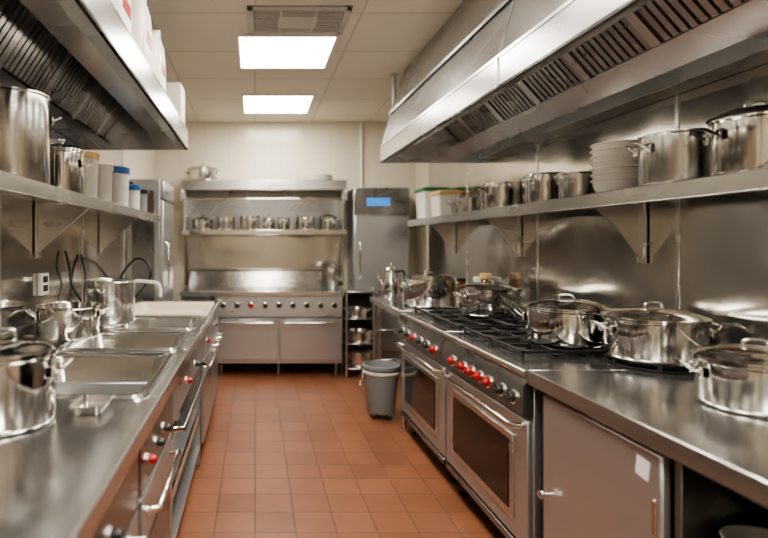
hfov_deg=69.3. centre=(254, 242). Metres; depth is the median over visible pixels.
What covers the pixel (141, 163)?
wall
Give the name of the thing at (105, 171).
plastic jar
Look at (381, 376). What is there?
waste bin
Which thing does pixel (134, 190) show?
spice jar
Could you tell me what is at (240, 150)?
wall
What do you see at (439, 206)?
storage box
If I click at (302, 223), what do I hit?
saucepan
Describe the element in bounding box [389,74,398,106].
vent pipe
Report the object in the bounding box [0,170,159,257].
wall shelf
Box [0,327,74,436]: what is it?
stock pot
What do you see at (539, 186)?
cooking pot
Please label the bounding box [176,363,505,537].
floor
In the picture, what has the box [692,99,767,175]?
cooking pot
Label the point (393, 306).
table
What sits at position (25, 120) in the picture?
stock pot
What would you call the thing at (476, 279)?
sauce bottle
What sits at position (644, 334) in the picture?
casserole
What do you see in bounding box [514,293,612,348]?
casserole
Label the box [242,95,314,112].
ceiling light panel
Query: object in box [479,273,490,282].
sauce bottle
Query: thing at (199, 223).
saucepan
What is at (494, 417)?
gas range
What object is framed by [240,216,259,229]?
saucepan
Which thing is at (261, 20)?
ceiling air vent
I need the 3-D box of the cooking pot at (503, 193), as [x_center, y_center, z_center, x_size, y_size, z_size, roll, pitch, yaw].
[1.750,-0.327,3.800,0.367,0.191,0.282,0,0,0]
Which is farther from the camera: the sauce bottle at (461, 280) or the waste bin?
the sauce bottle at (461, 280)
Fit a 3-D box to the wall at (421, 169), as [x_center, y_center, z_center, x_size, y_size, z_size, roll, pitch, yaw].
[1.970,-0.020,1.900,0.100,2.860,9.000,0,0,0]
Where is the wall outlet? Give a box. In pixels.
[38,273,48,295]
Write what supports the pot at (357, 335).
in the storage rack
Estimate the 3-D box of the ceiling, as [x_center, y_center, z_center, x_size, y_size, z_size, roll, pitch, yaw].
[0.360,-1.500,1.900,3.320,0.100,9.200,0,0,0]
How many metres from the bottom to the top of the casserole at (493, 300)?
0.235 m
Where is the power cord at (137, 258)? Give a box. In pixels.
[119,257,151,298]
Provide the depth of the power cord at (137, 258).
4.45 m
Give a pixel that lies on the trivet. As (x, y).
(619, 362)
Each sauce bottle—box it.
[456,277,465,285]
[473,276,480,282]
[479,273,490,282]
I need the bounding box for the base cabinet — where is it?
[527,370,767,537]
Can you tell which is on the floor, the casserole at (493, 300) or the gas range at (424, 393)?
the gas range at (424, 393)
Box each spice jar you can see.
[128,185,140,209]
[140,189,147,211]
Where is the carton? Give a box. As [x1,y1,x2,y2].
[166,83,184,123]
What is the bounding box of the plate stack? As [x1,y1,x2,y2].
[303,174,332,179]
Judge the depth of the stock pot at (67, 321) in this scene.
2.71 m
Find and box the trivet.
[606,355,693,373]
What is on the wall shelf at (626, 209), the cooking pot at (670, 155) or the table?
the cooking pot at (670, 155)
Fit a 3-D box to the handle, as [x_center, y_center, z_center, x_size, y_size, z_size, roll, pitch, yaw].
[-0.550,0.984,2.750,0.292,0.101,0.292,0,0,0]
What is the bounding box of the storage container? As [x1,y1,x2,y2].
[112,166,129,206]
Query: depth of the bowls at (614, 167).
2.52 m
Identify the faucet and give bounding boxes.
[135,279,161,296]
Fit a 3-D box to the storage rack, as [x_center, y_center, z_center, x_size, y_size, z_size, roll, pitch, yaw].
[1.127,0.950,5.740,0.369,0.920,0.343,0,0,0]
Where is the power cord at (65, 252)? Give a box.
[64,251,85,300]
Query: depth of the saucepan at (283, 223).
6.07 m
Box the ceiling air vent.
[247,6,352,34]
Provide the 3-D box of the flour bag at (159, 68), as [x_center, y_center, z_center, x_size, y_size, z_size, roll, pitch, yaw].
[-0.620,-1.006,3.020,0.209,0.380,0.286,0,0,0]
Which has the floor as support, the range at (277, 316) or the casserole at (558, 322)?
the range at (277, 316)
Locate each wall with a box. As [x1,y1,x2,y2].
[123,150,154,277]
[155,122,414,358]
[415,163,428,273]
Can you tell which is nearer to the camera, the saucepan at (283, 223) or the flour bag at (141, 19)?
the flour bag at (141, 19)
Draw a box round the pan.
[68,394,113,414]
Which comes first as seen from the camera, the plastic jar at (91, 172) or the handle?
the handle
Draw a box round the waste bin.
[359,360,399,419]
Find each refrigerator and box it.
[127,179,172,299]
[347,187,408,367]
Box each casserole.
[452,279,524,317]
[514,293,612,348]
[590,301,721,366]
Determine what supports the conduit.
attached to the wall at (240, 150)
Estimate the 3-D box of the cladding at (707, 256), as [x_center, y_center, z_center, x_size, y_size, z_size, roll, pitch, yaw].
[1.913,-0.190,2.350,0.013,1.400,7.094,0,0,0]
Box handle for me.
[170,421,176,445]
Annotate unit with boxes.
[180,180,347,268]
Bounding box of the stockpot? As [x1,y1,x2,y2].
[399,270,458,306]
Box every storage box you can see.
[414,187,449,218]
[429,190,461,216]
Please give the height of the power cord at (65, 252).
0.380 m
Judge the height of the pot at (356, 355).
0.221 m
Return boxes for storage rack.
[340,287,380,377]
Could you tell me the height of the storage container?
0.310 m
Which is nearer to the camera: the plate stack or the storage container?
the storage container
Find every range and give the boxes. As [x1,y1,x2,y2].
[179,269,343,375]
[395,305,524,483]
[439,327,685,537]
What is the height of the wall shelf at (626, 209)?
0.335 m
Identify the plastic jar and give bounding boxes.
[84,151,99,197]
[97,164,113,201]
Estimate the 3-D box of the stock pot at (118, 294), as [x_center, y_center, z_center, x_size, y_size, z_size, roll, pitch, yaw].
[-0.900,0.362,3.330,0.356,0.271,0.314,0,0,-31]
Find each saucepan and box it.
[192,214,212,229]
[217,217,234,229]
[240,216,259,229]
[263,214,274,229]
[277,218,289,229]
[295,216,315,229]
[319,212,335,229]
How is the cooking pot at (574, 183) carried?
on the wall shelf at (626, 209)
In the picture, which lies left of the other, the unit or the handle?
the handle
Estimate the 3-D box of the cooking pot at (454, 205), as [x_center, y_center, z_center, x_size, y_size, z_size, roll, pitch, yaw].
[1.780,-0.306,4.620,0.257,0.151,0.172,0,0,0]
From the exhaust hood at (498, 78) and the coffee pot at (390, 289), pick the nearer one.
the exhaust hood at (498, 78)
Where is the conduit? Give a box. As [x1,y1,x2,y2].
[360,121,362,186]
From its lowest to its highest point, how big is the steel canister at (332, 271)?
0.280 m
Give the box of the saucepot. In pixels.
[675,337,767,418]
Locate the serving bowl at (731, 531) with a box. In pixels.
[719,525,767,537]
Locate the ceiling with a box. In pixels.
[146,0,463,121]
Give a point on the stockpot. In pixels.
(425, 289)
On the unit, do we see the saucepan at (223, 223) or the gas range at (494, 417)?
the saucepan at (223, 223)
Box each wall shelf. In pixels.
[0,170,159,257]
[407,168,767,262]
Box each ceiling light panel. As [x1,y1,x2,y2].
[237,35,338,68]
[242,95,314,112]
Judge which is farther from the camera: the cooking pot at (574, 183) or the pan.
the cooking pot at (574, 183)
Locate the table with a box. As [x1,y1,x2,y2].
[370,296,456,429]
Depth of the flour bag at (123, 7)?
2.18 m
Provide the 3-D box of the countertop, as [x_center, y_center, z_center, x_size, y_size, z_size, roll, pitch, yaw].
[-0.732,0.915,2.540,0.909,0.990,4.480,0,0,0]
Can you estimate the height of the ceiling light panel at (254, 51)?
0.014 m
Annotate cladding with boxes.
[0,68,122,332]
[185,235,343,285]
[429,63,767,345]
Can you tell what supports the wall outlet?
attached to the cladding at (20, 269)
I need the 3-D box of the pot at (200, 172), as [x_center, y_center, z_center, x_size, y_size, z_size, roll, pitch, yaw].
[-0.600,-0.806,6.150,0.368,0.210,0.360,0,0,44]
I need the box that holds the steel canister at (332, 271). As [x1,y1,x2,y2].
[327,264,338,288]
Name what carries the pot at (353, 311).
in the storage rack
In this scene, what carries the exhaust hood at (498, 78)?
attached to the wall at (421, 169)
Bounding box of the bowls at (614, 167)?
[590,139,638,192]
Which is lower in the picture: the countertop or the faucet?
the countertop
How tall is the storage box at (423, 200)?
0.308 m
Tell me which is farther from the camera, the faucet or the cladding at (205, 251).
the cladding at (205, 251)
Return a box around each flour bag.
[111,0,131,34]
[131,0,152,69]
[152,30,165,91]
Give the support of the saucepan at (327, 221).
on the unit
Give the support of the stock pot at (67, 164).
on the wall shelf at (56, 208)
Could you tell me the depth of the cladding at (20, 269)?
3.09 m
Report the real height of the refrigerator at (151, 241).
2.000 m
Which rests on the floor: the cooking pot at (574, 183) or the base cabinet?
the base cabinet
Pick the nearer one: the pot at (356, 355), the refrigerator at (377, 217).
the pot at (356, 355)
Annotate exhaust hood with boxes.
[0,0,187,149]
[380,0,767,162]
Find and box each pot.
[0,86,61,183]
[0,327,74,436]
[26,301,108,341]
[50,139,92,193]
[84,278,135,325]
[184,164,221,179]
[343,306,370,317]
[344,328,372,342]
[344,345,372,367]
[375,263,404,298]
[446,198,458,213]
[456,197,480,212]
[474,181,524,209]
[518,171,563,202]
[554,171,595,197]
[625,127,709,185]
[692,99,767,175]
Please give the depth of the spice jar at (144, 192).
4.46 m
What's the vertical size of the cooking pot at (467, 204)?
0.131 m
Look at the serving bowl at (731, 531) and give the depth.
1.38 m
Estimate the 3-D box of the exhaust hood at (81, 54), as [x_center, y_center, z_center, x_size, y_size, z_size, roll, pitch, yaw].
[-0.842,-1.060,1.630,0.717,0.780,4.460,0,0,0]
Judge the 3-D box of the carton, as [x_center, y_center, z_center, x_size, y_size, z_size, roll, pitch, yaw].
[-0.579,-0.952,3.719,0.162,0.272,0.202,0,0,0]

